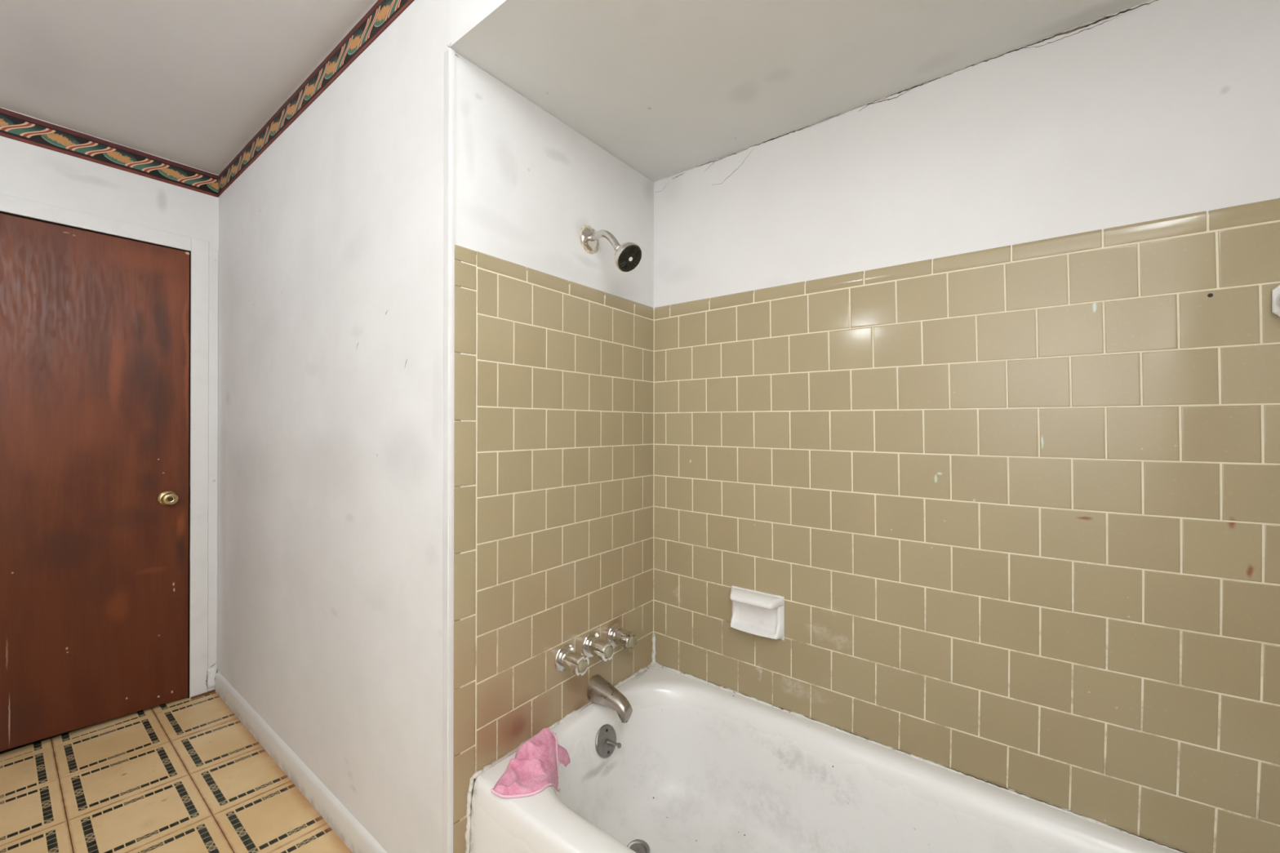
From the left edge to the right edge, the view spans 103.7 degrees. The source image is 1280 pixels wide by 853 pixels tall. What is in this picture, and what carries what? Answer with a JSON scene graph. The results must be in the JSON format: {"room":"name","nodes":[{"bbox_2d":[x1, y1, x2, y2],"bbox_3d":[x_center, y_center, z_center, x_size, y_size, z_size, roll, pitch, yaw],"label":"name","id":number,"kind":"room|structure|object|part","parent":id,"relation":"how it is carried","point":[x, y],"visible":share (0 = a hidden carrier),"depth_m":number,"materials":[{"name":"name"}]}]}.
{"room":"bathroom","nodes":[
{"label":"bathroom","id":0,"kind":"room"},
{"bbox_2d":[0,106,218,251],"bbox_3d":[-2.450,0.024,1.670,0.101,2.334,1.621,0,0,38],"label":"wall","id":1,"kind":"structure","parent":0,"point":[42,162],"depth_m":2.00,"materials":[{"name":"paint"}]},
{"bbox_2d":[0,211,191,754],"bbox_3d":[-2.218,0.209,1.924,0.158,1.967,0.748,0,0,38],"label":"door","id":2,"kind":"structure","parent":1,"relation":"attached to","point":[95,326],"depth_m":1.97,"materials":[{"name":"brown wood"}]},
{"bbox_3d":[-1.995,0.306,2.128,0.054,0.053,0.053,0,0,38],"label":"knob","id":3,"kind":"part","parent":2,"relation":"part of","materials":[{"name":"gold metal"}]},
{"bbox_2d":[0,193,218,697],"bbox_3d":[-2.189,0.180,1.923,0.030,2.022,0.901,0,0,38],"label":"door frame","id":4,"kind":"structure","parent":1,"relation":"attached to","point":[204,260],"depth_m":2.23,"materials":[{"name":"white paint"}]},
{"bbox_2d":[0,689,351,852],"bbox_3d":[-0.892,1.214,0.985,3.755,0.056,2.450,0,0,38],"label":"floor","id":5,"kind":"structure","parent":0,"point":[186,775],"depth_m":1.64,"materials":[{"name":"tile"}]},
{"bbox_2d":[465,633,1186,852],"bbox_3d":[0.407,0.956,0.999,1.496,0.476,0.752,0,0,38],"label":"bathtub","id":6,"kind":"object","parent":5,"relation":"on","point":[700,766],"visible":0.94,"depth_m":1.34,"materials":[{"name":"white ceramic"}]},
{"bbox_2d":[490,727,570,798],"bbox_3d":[-0.255,0.843,1.224,0.124,0.122,0.247,0,0,10],"label":"washcloth","id":7,"kind":"object","parent":6,"relation":"on","point":[535,767],"visible":1,"depth_m":1.19,"materials":[{"name":"pink fabric"}]},
{"bbox_2d":[595,724,621,758],"bbox_3d":[-0.097,0.904,1.447,0.082,0.080,0.042,0,0,-34],"label":"overflow plate","id":8,"kind":"object","parent":6,"relation":"attached to","point":[606,743],"visible":1,"depth_m":1.44,"materials":[{"name":"grey metal"}]},
{"bbox_3d":[-0.075,0.914,1.445,0.045,0.031,0.017,0,0,-16],"label":"lever","id":9,"kind":"part","parent":8,"relation":"part of","materials":[{"name":"grey metal"}]},
{"bbox_2d":[626,839,649,852],"bbox_3d":[-0.007,1.133,1.338,0.068,0.015,0.068,0,0,38],"label":"tub drain","id":10,"kind":"object","parent":6,"relation":"in","point":[642,846],"visible":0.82,"depth_m":1.34,"materials":[{"name":"grey metal"}]},
{"bbox_2d":[0,0,377,175],"bbox_3d":[-0.804,-1.182,0.956,3.580,0.080,2.500,0,0,38],"label":"ceiling","id":11,"kind":"structure","parent":0,"point":[188,82],"depth_m":1.57,"materials":[{"name":"white paint"}]},
{"bbox_2d":[217,0,454,852],"bbox_3d":[-1.206,0.026,1.737,1.988,2.334,0.016,0,0,38],"label":"wall","id":12,"kind":"structure","parent":0,"point":[336,291],"depth_m":1.42,"materials":[{"name":"white paint"}]},
{"bbox_2d":[214,671,386,852],"bbox_3d":[-1.178,1.148,1.700,1.874,0.089,0.011,0,0,38],"label":"baseboard","id":13,"kind":"structure","parent":12,"relation":"attached to","point":[357,839],"depth_m":1.63,"materials":[{"name":"paint"}]},
{"bbox_2d":[453,50,654,852],"bbox_3d":[-0.228,0.027,1.472,0.100,2.334,0.783,0,0,38],"label":"wall","id":14,"kind":"structure","parent":0,"point":[553,342],"depth_m":1.34,"materials":[{"name":"paint"}]},
{"bbox_2d":[554,644,589,675],"bbox_3d":[-0.182,0.649,1.387,0.078,0.074,0.074,0,0,38],"label":"handle","id":15,"kind":"object","parent":14,"relation":"attached to","point":[566,658],"visible":1,"depth_m":1.38,"materials":[{"name":"silver metal"}]},
{"bbox_2d":[582,631,614,662],"bbox_3d":[-0.116,0.649,1.472,0.078,0.074,0.074,0,0,38],"label":"handle","id":16,"kind":"object","parent":14,"relation":"attached to","point":[593,645],"visible":1,"depth_m":1.46,"materials":[{"name":"silver metal"}]},
{"bbox_2d":[587,675,632,723],"bbox_3d":[-0.083,0.796,1.467,0.132,0.097,0.065,0,0,38],"label":"tub spout","id":17,"kind":"object","parent":14,"relation":"attached to","point":[600,691],"visible":1,"depth_m":1.45,"materials":[{"name":"silver metal"}]},
{"bbox_2d":[579,225,641,271],"bbox_3d":[-0.079,-0.517,1.438,0.186,0.163,0.089,0,0,38],"label":"shower head","id":18,"kind":"object","parent":14,"relation":"attached to","point":[628,255],"visible":1,"depth_m":1.42},
{"bbox_3d":[-0.102,-0.535,1.457,0.120,0.074,0.021,0,0,38],"label":"arm","id":19,"kind":"part","parent":18,"relation":"part of","materials":[{"name":"silver metal"}]},
{"bbox_2d":[607,622,637,650],"bbox_3d":[-0.049,0.657,1.559,0.078,0.074,0.074,0,0,38],"label":"handle","id":20,"kind":"object","parent":14,"relation":"attached to","point":[625,639],"visible":0.97,"depth_m":1.54,"materials":[{"name":"silver metal"}]},
{"bbox_2d":[449,0,1147,182],"bbox_3d":[0.405,-0.997,0.984,1.501,0.286,0.785,0,0,38],"label":"ceiling","id":21,"kind":"structure","parent":0,"point":[668,88],"depth_m":1.15,"materials":[{"name":"paint"}]},
{"bbox_2d":[653,0,1279,852],"bbox_3d":[0.672,-0.022,1.328,1.700,2.434,0.100,0,0,38],"label":"wall","id":22,"kind":"structure","parent":0,"point":[972,371],"depth_m":1.13,"materials":[{"name":"tile"}]},
{"bbox_2d":[729,586,784,640],"bbox_3d":[0.337,0.557,1.491,0.168,0.126,0.055,0,0,38],"label":"soap dish","id":23,"kind":"object","parent":22,"relation":"attached to","point":[754,612],"visible":1,"depth_m":1.49,"materials":[{"name":"white ceramic"}]},
{"bbox_2d":[1271,284,1279,316],"bbox_3d":[1.142,-0.224,0.868,0.054,0.058,0.055,0,0,38],"label":"wall bracket","id":24,"kind":"object","parent":22,"relation":"attached to","point":[1276,291],"visible":1,"depth_m":0.90,"materials":[{"name":"white ceramic"}]},
{"bbox_3d":[1.139,-0.224,0.864,0.054,0.054,0.045,0,0,38],"label":"knob","id":25,"kind":"part","parent":24,"relation":"part of","materials":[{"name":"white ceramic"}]}
]}

